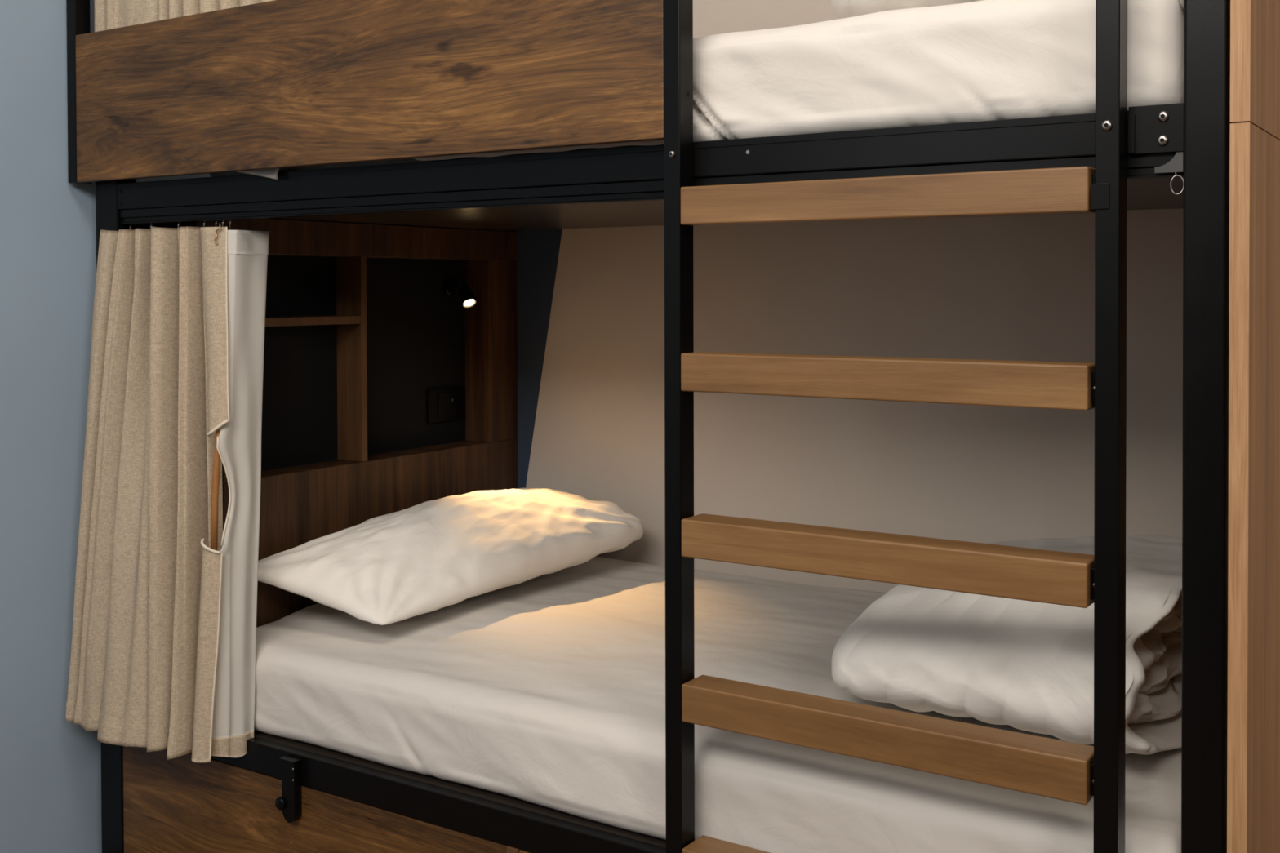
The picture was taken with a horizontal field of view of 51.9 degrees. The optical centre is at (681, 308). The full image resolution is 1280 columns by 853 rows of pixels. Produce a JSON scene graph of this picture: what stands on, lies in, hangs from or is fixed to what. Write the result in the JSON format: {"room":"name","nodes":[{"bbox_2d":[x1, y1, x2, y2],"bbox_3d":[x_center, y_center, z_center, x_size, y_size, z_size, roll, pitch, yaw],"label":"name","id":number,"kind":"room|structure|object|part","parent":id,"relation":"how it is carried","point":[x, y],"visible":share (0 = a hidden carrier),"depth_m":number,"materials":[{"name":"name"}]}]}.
{"room":"dormitory","nodes":[
{"label":"dormitory","id":0,"kind":"room"},
{"bbox_2d":[0,0,211,852],"bbox_3d":[-2.072,-0.398,1.740,0.120,3.250,4.780,0,1,32],"label":"wall","id":1,"kind":"structure","parent":0,"point":[51,765],"depth_m":2.77,"materials":[{"name":"blue paint"}]},
{"bbox_2d":[505,0,1183,592],"bbox_3d":[1.448,-0.417,2.403,5.345,3.250,0.120,0,1,32],"label":"wall","id":2,"kind":"structure","parent":0,"point":[590,301],"depth_m":3.02,"materials":[{"name":"beige paint"}]},
{"bbox_3d":[0.131,1.293,0.407,5.400,0.100,5.050,0,1,32],"label":"floor","id":3,"kind":"structure","parent":0,"visible":0},
{"bbox_2d":[123,746,508,852],"bbox_3d":[-0.540,1.046,2.840,1.062,0.280,0.761,0,1,32],"label":"base panel","id":4,"kind":"object","parent":3,"relation":"on","point":[180,804],"visible":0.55,"depth_m":2.60,"materials":[{"name":"brown wood"}]},
{"bbox_2d":[506,845,521,852],"bbox_3d":[-0.082,1.059,2.548,0.024,0.302,0.762,0,1,32],"label":"stile","id":5,"kind":"object","parent":3,"relation":"on","point":[509,849],"visible":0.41,"depth_m":2.23,"materials":[{"name":"brown wood"}]},
{"bbox_2d":[519,849,533,852],"bbox_3d":[0.379,1.053,2.256,1.064,0.280,0.759,0,1,32],"label":"storage drawer","id":6,"kind":"object","parent":3,"relation":"on","point":[520,851],"visible":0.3,"depth_m":2.22,"materials":[{"name":"brown wood"}]},
{"bbox_2d":[66,0,1231,852],"bbox_3d":[-0.045,0.008,2.644,2.316,2.400,1.073,0,1,32],"label":"bunk bed","id":7,"kind":"object","parent":3,"relation":"on","point":[273,84],"visible":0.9,"depth_m":2.21,"materials":[{"name":"black metal"}]},
{"bbox_3d":[-1.215,0.008,2.831,0.075,2.400,0.050,0,1,32],"label":"post","id":8,"kind":"part","parent":7,"relation":"part of","materials":[{"name":"black metal"}]},
{"bbox_2d":[65,219,269,762],"bbox_3d":[-1.070,0.348,2.693,0.485,1.062,0.218,0,1,26],"label":"curtain","id":9,"kind":"object","parent":7,"relation":"hanging from","point":[163,646],"visible":1,"depth_m":2.62,"materials":[{"name":"fabric"}]},
{"bbox_3d":[-0.909,0.351,2.577,0.015,0.271,0.030,1,1,43],"label":"pull rod","id":10,"kind":"part","parent":9,"relation":"part of","materials":[{"name":"brown wood"}]},
{"bbox_2d":[93,0,273,31],"bbox_3d":[-0.966,-0.812,2.637,0.672,0.710,0.064,0,1,32],"label":"curtain","id":11,"kind":"object","parent":7,"relation":"hanging from","point":[108,14],"visible":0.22,"depth_m":2.70,"materials":[{"name":"fabric"}]},
{"bbox_2d":[137,218,517,627],"bbox_3d":[-0.844,0.320,3.237,0.347,1.038,0.954,0,1,32],"label":"shelf","id":12,"kind":"object","parent":7,"relation":"on","point":[361,322],"visible":0.54,"depth_m":3.15,"materials":[{"name":"brown wood"}]},
{"bbox_3d":[-0.982,0.125,2.771,0.082,0.479,0.025,0,1,32],"label":"panel","id":13,"kind":"part","parent":12,"relation":"part of","materials":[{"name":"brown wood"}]},
{"bbox_3d":[-0.879,0.320,3.259,0.264,1.038,0.954,0,1,32],"label":"panel","id":14,"kind":"part","parent":12,"relation":"part of","materials":[{"name":"brown wood"}]},
{"bbox_3d":[-0.878,0.029,2.933,0.082,0.018,0.362,0,1,32],"label":"shelf","id":15,"kind":"part","parent":12,"relation":"part of","materials":[{"name":"brown wood"}]},
{"bbox_3d":[-0.733,-0.160,3.158,0.082,0.076,0.954,0,1,32],"label":"panel","id":16,"kind":"part","parent":12,"relation":"part of","materials":[{"name":"brown wood"}]},
{"bbox_3d":[-0.731,0.599,3.170,0.082,0.482,0.954,0,1,32],"label":"panel","id":17,"kind":"part","parent":12,"relation":"part of","materials":[{"name":"brown wood"}]},
{"bbox_2d":[426,386,464,423],"bbox_3d":[-0.611,0.251,3.419,0.013,0.087,0.136,0,1,32],"label":"wall switch","id":18,"kind":"object","parent":12,"relation":"attached to","point":[444,404],"visible":1,"depth_m":3.41,"materials":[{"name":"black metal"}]},
{"bbox_2d":[443,278,475,307],"bbox_3d":[-0.569,-0.038,3.389,0.045,0.075,0.132,-1,1,-39],"label":"reading lamp","id":19,"kind":"object","parent":12,"relation":"attached to","point":[468,300],"visible":1,"depth_m":3.36,"materials":[{"name":"black metal"}]},
{"bbox_3d":[-0.574,-0.062,3.400,0.015,0.028,0.077,-1,1,-36],"label":"arm","id":20,"kind":"part","parent":19,"relation":"part of","materials":[{"name":"black metal"}]},
{"bbox_3d":[-0.508,0.112,3.515,0.082,0.479,0.117,0,1,32],"label":"panel","id":21,"kind":"part","parent":12,"relation":"part of","materials":[{"name":"brown wood"}]},
{"bbox_3d":[-0.278,0.884,2.235,2.157,0.058,0.026,0,1,32],"label":"rail","id":22,"kind":"part","parent":7,"relation":"part of","materials":[{"name":"black metal"}]},
{"bbox_3d":[-0.280,-0.230,2.219,2.157,0.054,0.028,0,1,32],"label":"rail","id":23,"kind":"part","parent":7,"relation":"part of","materials":[{"name":"black metal"}]},
{"bbox_2d":[208,0,1184,179],"bbox_3d":[0.080,-0.355,2.570,1.911,0.216,1.041,0,1,32],"label":"mattress","id":24,"kind":"object","parent":7,"relation":"on","point":[984,60],"visible":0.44,"depth_m":1.85,"materials":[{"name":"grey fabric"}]},
{"bbox_2d":[831,0,982,18],"bbox_3d":[0.640,-0.565,2.269,0.545,0.242,0.858,0,1,32],"label":"duvet","id":25,"kind":"object","parent":24,"relation":"on","point":[842,9],"visible":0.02,"depth_m":2.07,"materials":[{"name":"white fabric"}]},
{"bbox_2d":[253,556,1181,852],"bbox_3d":[0.093,0.743,2.604,1.911,0.208,1.000,0,1,32],"label":"mattress","id":26,"kind":"object","parent":7,"relation":"on","point":[548,690],"visible":0.58,"depth_m":2.33,"materials":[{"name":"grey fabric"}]},
{"bbox_2d":[257,488,643,625],"bbox_3d":[-0.499,0.526,2.971,0.417,0.196,0.874,1,1,37],"label":"pillow","id":27,"kind":"object","parent":26,"relation":"on","point":[429,556],"visible":0.99,"depth_m":2.82,"materials":[{"name":"white fabric"}]},
{"bbox_2d":[831,534,1182,755],"bbox_3d":[0.642,0.535,2.286,0.545,0.242,0.858,0,1,32],"label":"duvet","id":28,"kind":"object","parent":26,"relation":"on","point":[1020,664],"visible":0.62,"depth_m":1.99,"materials":[{"name":"white fabric"}]},
{"bbox_2d":[663,0,1127,852],"bbox_3d":[0.273,0.070,1.839,0.676,2.300,0.062,0,1,32],"label":"ladder","id":29,"kind":"object","parent":7,"relation":"attached to","point":[1047,767],"visible":1,"depth_m":1.79,"materials":[{"name":"black metal"}]},
{"bbox_3d":[0.530,0.600,1.683,0.007,0.040,0.026,0,1,32],"label":"rung plate","id":30,"kind":"part","parent":29,"relation":"part of","materials":[{"name":"black metal"}]},
{"bbox_3d":[0.530,0.350,1.679,0.007,0.040,0.026,0,1,32],"label":"rung plate","id":31,"kind":"part","parent":29,"relation":"part of","materials":[{"name":"black metal"}]},
{"bbox_3d":[0.529,0.100,1.675,0.007,0.040,0.026,0,1,32],"label":"rung plate","id":32,"kind":"part","parent":29,"relation":"part of","materials":[{"name":"black metal"}]},
{"bbox_3d":[0.528,-0.150,1.671,0.007,0.040,0.026,0,1,32],"label":"rung plate","id":33,"kind":"part","parent":29,"relation":"part of","materials":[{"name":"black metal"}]},
{"bbox_3d":[0.593,-0.224,1.643,0.066,0.060,0.007,0,1,32],"label":"mounting plate","id":34,"kind":"part","parent":7,"relation":"part of","materials":[{"name":"black metal"}]},
{"bbox_2d":[1169,171,1183,195],"bbox_3d":[0.615,-0.155,1.631,0.017,0.030,0.007,0,1,17],"label":"curtain ring","id":35,"kind":"object","parent":7,"relation":"hanging from","point":[1179,175],"visible":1,"depth_m":1.63,"materials":[{"name":"silver metal"}]},
{"bbox_3d":[0.655,0.023,1.635,0.051,2.400,0.050,0,1,32],"label":"post","id":36,"kind":"part","parent":7,"relation":"part of","materials":[{"name":"black metal"}]},
{"bbox_2d":[1226,122,1279,852],"bbox_3d":[0.951,0.494,2.020,0.022,1.443,1.076,0,1,32],"label":"end panel","id":37,"kind":"object","parent":3,"relation":"on","point":[1253,736],"visible":1,"depth_m":1.59,"materials":[{"name":"brown wood"}]},
{"bbox_2d":[1230,0,1279,140],"bbox_3d":[0.948,-0.706,2.001,0.022,0.956,1.076,0,1,32],"label":"end panel","id":38,"kind":"object","parent":37,"relation":"on","point":[1255,24],"visible":1,"depth_m":1.58,"materials":[{"name":"brown wood"}]},
{"bbox_3d":[0.952,0.494,2.020,0.021,1.443,1.074,0,1,32],"label":"panel","id":39,"kind":"part","parent":37,"relation":"part of","materials":[{"name":"brown wood"}]}
]}

